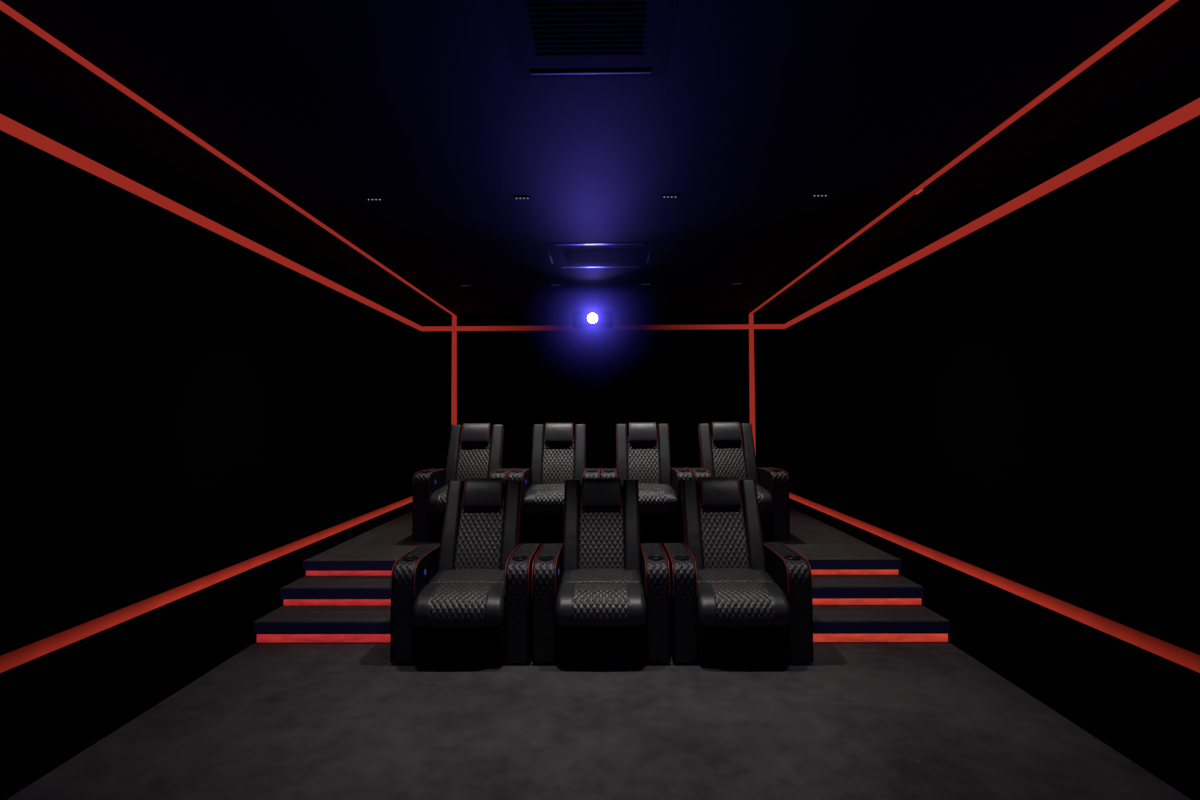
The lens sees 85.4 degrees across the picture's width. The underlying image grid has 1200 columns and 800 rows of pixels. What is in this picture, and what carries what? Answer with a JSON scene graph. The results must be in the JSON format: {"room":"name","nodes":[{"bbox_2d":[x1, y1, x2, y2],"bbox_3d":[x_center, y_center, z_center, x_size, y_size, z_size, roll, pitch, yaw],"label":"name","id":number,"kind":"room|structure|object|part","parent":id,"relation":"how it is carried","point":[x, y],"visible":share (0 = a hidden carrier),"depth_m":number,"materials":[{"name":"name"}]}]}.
{"room":"home theater","nodes":[
{"label":"home theater","id":0,"kind":"room"},
{"bbox_2d":[0,78,421,799],"bbox_3d":[-2.526,0.180,3.198,0.100,3.200,11.144,0,-2,1],"label":"wall","id":1,"kind":"structure","parent":0,"point":[181,403],"depth_m":3.56,"materials":[{"name":"black fabric"}]},
{"bbox_2d":[0,496,412,672],"bbox_3d":[-2.467,1.106,3.174,0.008,0.068,11.115,0,-2,1],"label":"light strip","id":2,"kind":"object","parent":1,"relation":"attached to","point":[22,655],"visible":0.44,"depth_m":3.60,"materials":[{"name":"red plastic"}]},
{"bbox_2d":[0,114,421,330],"bbox_3d":[-2.478,-1.135,3.244,0.008,0.064,11.115,0,-2,1],"label":"light strip","id":3,"kind":"object","parent":1,"relation":"attached to","point":[7,125],"visible":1,"depth_m":3.62,"materials":[{"name":"red plastic"}]},
{"bbox_2d":[6,642,1190,799],"bbox_3d":[-0.019,1.716,3.120,4.900,0.100,11.144,0,-2,1],"label":"floor","id":4,"kind":"structure","parent":0,"point":[300,720],"depth_m":3.22,"materials":[{"name":"grey carpet"}]},
{"bbox_2d":[253,605,390,642],"bbox_3d":[-1.920,1.649,4.794,1.056,0.156,0.428,0,-2,1],"label":"carpeted step","id":5,"kind":"structure","parent":4,"relation":"on","point":[285,624],"depth_m":4.61,"materials":[{"name":"grey carpet"}]},
{"bbox_2d":[257,634,389,642],"bbox_3d":[-1.918,1.685,4.618,1.040,0.070,0.015,0,-2,1],"label":"light","id":6,"kind":"object","parent":5,"relation":"attached to","point":[261,638],"depth_m":4.61,"materials":[{"name":"red plastic"}]},
{"bbox_2d":[280,576,390,605],"bbox_3d":[-1.916,1.591,5.171,1.056,0.296,0.418,0,-2,1],"label":"carpeted step","id":7,"kind":"structure","parent":4,"relation":"on","point":[307,590],"depth_m":5.00,"materials":[{"name":"grey carpet"}]},
{"bbox_2d":[284,599,390,605],"bbox_3d":[-1.914,1.551,5.002,1.040,0.058,0.015,0,-2,1],"label":"light","id":8,"kind":"object","parent":7,"relation":"attached to","point":[287,602],"depth_m":5.00,"materials":[{"name":"red plastic"}]},
{"bbox_2d":[390,478,540,663],"bbox_3d":[-0.898,1.146,4.604,0.888,1.111,1.048,0,-2,1],"label":"recliner","id":9,"kind":"object","parent":4,"relation":"on","point":[466,598],"visible":0.98,"depth_m":4.21,"materials":[{"name":"black leather"}]},
{"bbox_3d":[-1.335,1.386,4.605,0.012,0.625,0.860,0,-2,1],"label":"panel","id":10,"kind":"part","parent":9,"relation":"part of","materials":[{"name":"black leather"}]},
{"bbox_3d":[-1.263,1.382,4.604,0.145,0.631,0.860,0,-2,1],"label":"armrest","id":11,"kind":"part","parent":9,"relation":"part of","materials":[{"name":"black leather"}]},
{"bbox_3d":[-1.191,1.385,4.603,0.012,0.625,0.860,0,-2,1],"label":"panel","id":12,"kind":"part","parent":9,"relation":"part of","materials":[{"name":"black leather"}]},
{"bbox_2d":[428,568,504,583],"bbox_3d":[-0.896,1.279,4.646,0.572,0.114,0.448,0,-2,1],"label":"seat cushion","id":13,"kind":"object","parent":9,"relation":"on","point":[436,575],"depth_m":4.55,"materials":[{"name":"black leather"}]},
{"bbox_3d":[-0.895,1.004,4.869,0.336,0.518,0.289,0,-2,1],"label":"quilted panel","id":14,"kind":"part","parent":9,"relation":"part of","materials":[{"name":"black leather"}]},
{"bbox_3d":[-0.894,1.060,4.921,0.544,0.800,0.419,0,-2,1],"label":"backrest","id":15,"kind":"part","parent":9,"relation":"part of","materials":[{"name":"black leather"}]},
{"bbox_3d":[-0.602,1.382,4.596,0.012,0.625,0.860,0,-2,1],"label":"panel","id":16,"kind":"part","parent":9,"relation":"part of","materials":[{"name":"black leather"}]},
{"bbox_3d":[-0.530,1.379,4.596,0.145,0.631,0.860,0,-2,1],"label":"armrest","id":17,"kind":"part","parent":9,"relation":"part of","materials":[{"name":"black leather"}]},
{"bbox_3d":[-0.458,1.381,4.595,0.012,0.625,0.860,0,-2,1],"label":"panel","id":18,"kind":"part","parent":9,"relation":"part of","materials":[{"name":"black leather"}]},
{"bbox_2d":[532,477,670,663],"bbox_3d":[0.009,1.141,4.594,0.888,1.111,1.048,0,-2,1],"label":"recliner","id":19,"kind":"object","parent":4,"relation":"on","point":[601,595],"visible":1,"depth_m":4.18,"materials":[{"name":"black leather"}]},
{"bbox_3d":[-0.428,1.381,4.595,0.012,0.625,0.860,0,-2,1],"label":"panel","id":20,"kind":"part","parent":19,"relation":"part of","materials":[{"name":"black leather"}]},
{"bbox_3d":[-0.356,1.378,4.594,0.145,0.631,0.860,0,-2,1],"label":"armrest","id":21,"kind":"part","parent":19,"relation":"part of","materials":[{"name":"black leather"}]},
{"bbox_3d":[-0.284,1.380,4.593,0.012,0.625,0.860,0,-2,1],"label":"panel","id":22,"kind":"part","parent":19,"relation":"part of","materials":[{"name":"black leather"}]},
{"bbox_2d":[559,568,642,585],"bbox_3d":[0.011,1.274,4.635,0.572,0.114,0.448,0,-2,1],"label":"seat cushion","id":23,"kind":"object","parent":19,"relation":"on","point":[566,575],"depth_m":4.55,"materials":[{"name":"black leather"}]},
{"bbox_3d":[0.013,1.056,4.911,0.544,0.800,0.419,0,-2,1],"label":"backrest","id":24,"kind":"part","parent":19,"relation":"part of","materials":[{"name":"black leather"}]},
{"bbox_3d":[0.012,1.000,4.858,0.336,0.518,0.289,0,-2,1],"label":"quilted panel","id":25,"kind":"part","parent":19,"relation":"part of","materials":[{"name":"black leather"}]},
{"bbox_3d":[0.305,1.377,4.586,0.012,0.625,0.860,0,-2,1],"label":"panel","id":26,"kind":"part","parent":19,"relation":"part of","materials":[{"name":"black leather"}]},
{"bbox_3d":[0.377,1.374,4.585,0.145,0.631,0.860,0,-2,1],"label":"armrest","id":27,"kind":"part","parent":19,"relation":"part of","materials":[{"name":"black leather"}]},
{"bbox_3d":[0.449,1.377,4.584,0.012,0.625,0.860,0,-2,1],"label":"panel","id":28,"kind":"part","parent":19,"relation":"part of","materials":[{"name":"black leather"}]},
{"bbox_2d":[303,507,901,575],"bbox_3d":[0.025,1.575,7.004,4.898,0.424,3.387,0,-2,1],"label":"platform","id":29,"kind":"object","parent":4,"relation":"on","point":[828,550],"visible":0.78,"depth_m":5.72,"materials":[{"name":"grey carpet"}]},
{"bbox_2d":[306,571,391,575],"bbox_3d":[-1.913,1.427,5.378,1.038,0.048,0.014,0,-2,1],"label":"light","id":30,"kind":"object","parent":29,"relation":"attached to","point":[308,573],"depth_m":5.37,"materials":[{"name":"red plastic"}]},
{"bbox_2d":[412,423,514,539],"bbox_3d":[-1.338,0.791,6.621,0.888,1.111,1.048,0,-2,1],"label":"recliner","id":31,"kind":"object","parent":29,"relation":"on","point":[475,450],"visible":0.5,"depth_m":6.78,"materials":[{"name":"black leather"}]},
{"bbox_3d":[-1.775,1.030,6.622,0.012,0.625,0.860,0,-2,1],"label":"panel","id":32,"kind":"part","parent":31,"relation":"part of","materials":[{"name":"black leather"}]},
{"bbox_3d":[-1.704,1.027,6.622,0.145,0.631,0.860,0,-2,1],"label":"armrest","id":33,"kind":"part","parent":31,"relation":"part of","materials":[{"name":"black leather"}]},
{"bbox_3d":[-1.632,1.030,6.621,0.012,0.625,0.860,0,-2,1],"label":"panel","id":34,"kind":"part","parent":31,"relation":"part of","materials":[{"name":"black leather"}]},
{"bbox_3d":[-1.336,0.649,6.886,0.336,0.518,0.289,0,-2,1],"label":"quilted panel","id":35,"kind":"part","parent":31,"relation":"part of","materials":[{"name":"black leather"}]},
{"bbox_3d":[-0.971,1.023,6.613,0.145,0.631,0.860,0,-2,1],"label":"armrest","id":36,"kind":"part","parent":31,"relation":"part of","materials":[{"name":"black leather"}]},
{"bbox_2d":[507,422,600,539],"bbox_3d":[-0.441,0.786,6.611,0.888,1.111,1.048,0,-2,1],"label":"recliner","id":37,"kind":"object","parent":29,"relation":"on","point":[558,449],"visible":0.7,"depth_m":6.75,"materials":[{"name":"black leather"}]},
{"bbox_3d":[-0.807,1.023,6.611,0.145,0.631,0.860,0,-2,1],"label":"armrest","id":38,"kind":"part","parent":37,"relation":"part of","materials":[{"name":"black leather"}]},
{"bbox_3d":[-0.735,1.025,6.610,0.012,0.625,0.860,0,-2,1],"label":"panel","id":39,"kind":"part","parent":37,"relation":"part of","materials":[{"name":"black leather"}]},
{"bbox_2d":[528,483,581,489],"bbox_3d":[-0.440,0.919,6.653,0.572,0.114,0.448,0,-2,1],"label":"seat cushion","id":40,"kind":"object","parent":37,"relation":"on","point":[530,485],"depth_m":6.58,"materials":[{"name":"black leather"}]},
{"bbox_3d":[-0.439,0.644,6.876,0.336,0.518,0.289,0,-2,1],"label":"quilted panel","id":41,"kind":"part","parent":37,"relation":"part of","materials":[{"name":"black leather"}]},
{"bbox_3d":[-0.074,1.019,6.603,0.145,0.631,0.860,0,-2,1],"label":"armrest","id":42,"kind":"part","parent":37,"relation":"part of","materials":[{"name":"black leather"}]},
{"bbox_2d":[601,422,693,539],"bbox_3d":[0.456,0.781,6.601,0.888,1.111,1.048,0,-2,1],"label":"recliner","id":43,"kind":"object","parent":29,"relation":"on","point":[642,448],"visible":0.7,"depth_m":6.73,"materials":[{"name":"black leather"}]},
{"bbox_3d":[0.090,1.018,6.601,0.145,0.631,0.860,0,-2,1],"label":"armrest","id":44,"kind":"part","parent":43,"relation":"part of","materials":[{"name":"black leather"}]},
{"bbox_3d":[0.458,0.640,6.865,0.336,0.518,0.289,0,-2,1],"label":"quilted panel","id":45,"kind":"part","parent":43,"relation":"part of","materials":[{"name":"black leather"}]},
{"bbox_2d":[621,483,672,488],"bbox_3d":[0.457,0.914,6.643,0.572,0.114,0.448,0,-2,1],"label":"seat cushion","id":46,"kind":"object","parent":43,"relation":"on","point":[641,485],"depth_m":6.56,"materials":[{"name":"black leather"}]},
{"bbox_3d":[0.751,1.018,6.593,0.012,0.625,0.860,0,-2,1],"label":"panel","id":47,"kind":"part","parent":43,"relation":"part of","materials":[{"name":"black leather"}]},
{"bbox_3d":[0.823,1.014,6.593,0.145,0.631,0.860,0,-2,1],"label":"armrest","id":48,"kind":"part","parent":43,"relation":"part of","materials":[{"name":"black leather"}]},
{"bbox_2d":[686,422,789,538],"bbox_3d":[1.353,0.777,6.590,0.888,1.111,1.048,0,-2,1],"label":"recliner","id":49,"kind":"object","parent":29,"relation":"on","point":[727,449],"visible":0.54,"depth_m":6.76,"materials":[{"name":"black leather"}]},
{"bbox_3d":[0.987,1.013,6.591,0.145,0.631,0.860,0,-2,1],"label":"armrest","id":50,"kind":"part","parent":49,"relation":"part of","materials":[{"name":"black leather"}]},
{"bbox_3d":[1.355,0.635,6.855,0.336,0.518,0.289,0,-2,1],"label":"quilted panel","id":51,"kind":"part","parent":49,"relation":"part of","materials":[{"name":"black leather"}]},
{"bbox_3d":[1.648,1.013,6.583,0.012,0.625,0.860,0,-2,1],"label":"panel","id":52,"kind":"part","parent":49,"relation":"part of","materials":[{"name":"black leather"}]},
{"bbox_3d":[1.720,1.010,6.582,0.145,0.631,0.860,0,-2,1],"label":"armrest","id":53,"kind":"part","parent":49,"relation":"part of","materials":[{"name":"black leather"}]},
{"bbox_3d":[1.792,1.012,6.581,0.012,0.625,0.860,0,-2,1],"label":"panel","id":54,"kind":"part","parent":49,"relation":"part of","materials":[{"name":"black leather"}]},
{"bbox_2d":[811,570,898,574],"bbox_3d":[1.924,1.407,5.334,1.038,0.048,0.014,0,-2,1],"label":"light","id":55,"kind":"object","parent":29,"relation":"attached to","point":[814,572],"depth_m":5.32,"materials":[{"name":"red plastic"}]},
{"bbox_2d":[662,477,812,663],"bbox_3d":[0.916,1.136,4.583,0.888,1.111,1.048,0,-2,1],"label":"recliner","id":56,"kind":"object","parent":4,"relation":"on","point":[736,597],"visible":0.98,"depth_m":4.18,"materials":[{"name":"black leather"}]},
{"bbox_3d":[0.479,1.376,4.584,0.012,0.625,0.860,0,-2,1],"label":"panel","id":57,"kind":"part","parent":56,"relation":"part of","materials":[{"name":"black leather"}]},
{"bbox_3d":[0.551,1.373,4.583,0.145,0.631,0.860,0,-2,1],"label":"armrest","id":58,"kind":"part","parent":56,"relation":"part of","materials":[{"name":"black leather"}]},
{"bbox_3d":[0.623,1.376,4.582,0.012,0.625,0.860,0,-2,1],"label":"panel","id":59,"kind":"part","parent":56,"relation":"part of","materials":[{"name":"black leather"}]},
{"bbox_3d":[0.919,1.051,4.900,0.544,0.800,0.419,0,-2,1],"label":"backrest","id":60,"kind":"part","parent":56,"relation":"part of","materials":[{"name":"black leather"}]},
{"bbox_3d":[0.918,0.995,4.848,0.336,0.518,0.289,0,-2,1],"label":"quilted panel","id":61,"kind":"part","parent":56,"relation":"part of","materials":[{"name":"black leather"}]},
{"bbox_2d":[697,568,774,582],"bbox_3d":[0.917,1.269,4.625,0.572,0.114,0.448,0,-2,1],"label":"seat cushion","id":62,"kind":"object","parent":56,"relation":"on","point":[711,575],"depth_m":4.53,"materials":[{"name":"black leather"}]},
{"bbox_3d":[1.212,1.373,4.576,0.012,0.625,0.860,0,-2,1],"label":"panel","id":63,"kind":"part","parent":56,"relation":"part of","materials":[{"name":"black leather"}]},
{"bbox_3d":[1.284,1.369,4.575,0.145,0.631,0.860,0,-2,1],"label":"armrest","id":64,"kind":"part","parent":56,"relation":"part of","materials":[{"name":"black leather"}]},
{"bbox_3d":[1.356,1.372,4.574,0.012,0.625,0.860,0,-2,1],"label":"panel","id":65,"kind":"part","parent":56,"relation":"part of","materials":[{"name":"black leather"}]},
{"bbox_2d":[812,575,923,604],"bbox_3d":[1.924,1.571,5.127,1.056,0.296,0.418,0,-2,1],"label":"carpeted step","id":66,"kind":"structure","parent":4,"relation":"on","point":[826,589],"depth_m":4.95,"materials":[{"name":"grey carpet"}]},
{"bbox_2d":[813,598,921,604],"bbox_3d":[1.926,1.531,4.958,1.040,0.058,0.015,0,-2,1],"label":"light","id":67,"kind":"object","parent":66,"relation":"attached to","point":[876,601],"depth_m":4.95,"materials":[{"name":"red plastic"}]},
{"bbox_2d":[813,605,950,641],"bbox_3d":[1.920,1.629,4.750,1.056,0.156,0.428,0,-2,1],"label":"carpeted step","id":68,"kind":"structure","parent":4,"relation":"on","point":[831,623],"depth_m":4.57,"materials":[{"name":"grey carpet"}]},
{"bbox_2d":[813,634,947,641],"bbox_3d":[1.922,1.665,4.574,1.040,0.070,0.015,0,-2,1],"label":"light","id":69,"kind":"object","parent":68,"relation":"attached to","point":[816,637],"depth_m":4.57,"materials":[{"name":"red plastic"}]},
{"bbox_2d":[0,0,1199,314],"bbox_3d":[-0.034,-1.383,3.217,4.900,0.100,11.144,0,-2,1],"label":"ceiling","id":70,"kind":"structure","parent":0,"point":[759,108],"depth_m":3.11,"materials":[{"name":"black paint"}]},
{"bbox_2d":[0,1,455,315],"bbox_3d":[-2.038,-1.318,3.244,0.036,0.008,11.115,0,-2,1],"label":"ceiling light strip","id":71,"kind":"object","parent":70,"relation":"attached to","point":[5,8],"visible":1,"depth_m":3.04,"materials":[{"name":"red plastic"}]},
{"bbox_2d":[365,198,382,200],"bbox_3d":[-1.455,-1.292,4.189,0.110,0.006,0.040,0,-2,1],"label":"recessed light","id":72,"kind":"object","parent":70,"relation":"in","point":[367,199],"visible":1,"depth_m":4.19,"materials":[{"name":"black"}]},
{"bbox_2d":[513,197,530,198],"bbox_3d":[-0.500,-1.297,4.178,0.110,0.006,0.040,0,-2,1],"label":"recessed light","id":73,"kind":"object","parent":70,"relation":"in","point":[513,197],"visible":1,"depth_m":4.17,"materials":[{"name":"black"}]},
{"bbox_2d":[496,0,677,77],"bbox_3d":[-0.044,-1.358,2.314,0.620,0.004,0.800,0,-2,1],"label":"air conditioner","id":74,"kind":"object","parent":70,"relation":"attached to","point":[545,38],"visible":1,"depth_m":2.42,"materials":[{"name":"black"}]},
{"bbox_2d":[524,0,649,56],"bbox_3d":[-0.044,-1.358,2.314,0.429,0.002,0.484,0,-2,1],"label":"grille","id":75,"kind":"object","parent":74,"relation":"attached to","point":[553,28],"depth_m":2.37,"materials":[{"name":"black metal"}]},
{"bbox_2d":[572,292,612,331],"bbox_3d":[-0.079,-0.999,7.281,0.440,0.410,0.510,0,-2,1],"label":"ceiling projector","id":76,"kind":"object","parent":70,"relation":"hanging from","point":[583,321],"visible":1,"depth_m":7.08,"materials":[{"name":"black metal"}]},
{"bbox_3d":[-0.079,-1.197,7.322,0.160,0.013,0.160,0,-2,1],"label":"mount plate","id":77,"kind":"part","parent":76,"relation":"part of","materials":[{"name":"black metal"}]},
{"bbox_2d":[543,242,654,267],"bbox_3d":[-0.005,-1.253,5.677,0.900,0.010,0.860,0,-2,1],"label":"air conditioner","id":78,"kind":"object","parent":70,"relation":"attached to","point":[560,255],"visible":1,"depth_m":5.62,"materials":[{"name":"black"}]},
{"bbox_2d":[562,248,635,263],"bbox_3d":[-0.005,-1.254,5.677,0.614,0.002,0.519,0,-2,1],"label":"grille","id":79,"kind":"object","parent":78,"relation":"attached to","point":[569,255],"depth_m":5.65,"materials":[{"name":"black"}]},
{"bbox_2d":[661,195,678,197],"bbox_3d":[0.448,-1.302,4.168,0.110,0.006,0.040,0,-2,1],"label":"recessed light","id":80,"kind":"object","parent":70,"relation":"in","point":[664,196],"visible":1,"depth_m":4.16,"materials":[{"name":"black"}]},
{"bbox_2d":[811,194,829,196],"bbox_3d":[1.408,-1.307,4.157,0.110,0.006,0.040,0,-2,1],"label":"recessed light","id":81,"kind":"object","parent":70,"relation":"in","point":[812,195],"visible":1,"depth_m":4.16,"materials":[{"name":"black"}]},
{"bbox_2d":[750,0,1178,313],"bbox_3d":[1.972,-1.339,3.198,0.036,0.008,11.115,0,-2,1],"label":"ceiling light strip","id":82,"kind":"object","parent":70,"relation":"attached to","point":[1166,4],"visible":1,"depth_m":3.04,"materials":[{"name":"red plastic"}]},
{"bbox_2d":[421,313,785,470],"bbox_3d":[0.039,0.342,8.788,5.100,3.200,0.100,0,-2,1],"label":"wall","id":83,"kind":"structure","parent":0,"point":[682,380],"depth_m":8.76,"materials":[{"name":"black fabric"}]},
{"bbox_2d":[451,316,456,424],"bbox_3d":[-1.967,0.144,8.763,0.080,2.570,0.008,0,-2,1],"label":"light strip","id":84,"kind":"object","parent":83,"relation":"attached to","point":[454,318],"visible":0.64,"depth_m":8.77,"materials":[{"name":"red plastic"}]},
{"bbox_2d":[422,324,783,330],"bbox_3d":[0.032,-0.975,8.769,4.898,0.064,0.002,0,-2,1],"label":"light strip","id":85,"kind":"object","parent":83,"relation":"attached to","point":[733,326],"visible":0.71,"depth_m":8.76,"materials":[{"name":"red plastic"}]},
{"bbox_2d":[749,314,755,454],"bbox_3d":[2.042,0.124,8.717,0.080,2.570,0.008,0,-2,1],"label":"light strip","id":86,"kind":"object","parent":83,"relation":"attached to","point":[751,319],"visible":0.64,"depth_m":8.73,"materials":[{"name":"red plastic"}]},
{"bbox_2d":[784,61,1199,799],"bbox_3d":[2.474,0.154,3.140,0.100,3.200,11.144,0,-2,1],"label":"wall","id":87,"kind":"structure","parent":0,"point":[1018,400],"depth_m":3.50,"materials":[{"name":"black fabric"}]},
{"bbox_2d":[784,98,1199,328],"bbox_3d":[2.413,-1.161,3.187,0.008,0.064,11.115,0,-2,1],"label":"light strip","id":88,"kind":"object","parent":87,"relation":"attached to","point":[1191,110],"visible":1,"depth_m":3.53,"materials":[{"name":"red plastic"}]},
{"bbox_2d":[789,492,1199,672],"bbox_3d":[2.424,1.081,3.117,0.008,0.068,11.115,0,-2,1],"label":"light strip","id":89,"kind":"object","parent":87,"relation":"attached to","point":[1183,657],"visible":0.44,"depth_m":3.54,"materials":[{"name":"red plastic"}]}
]}

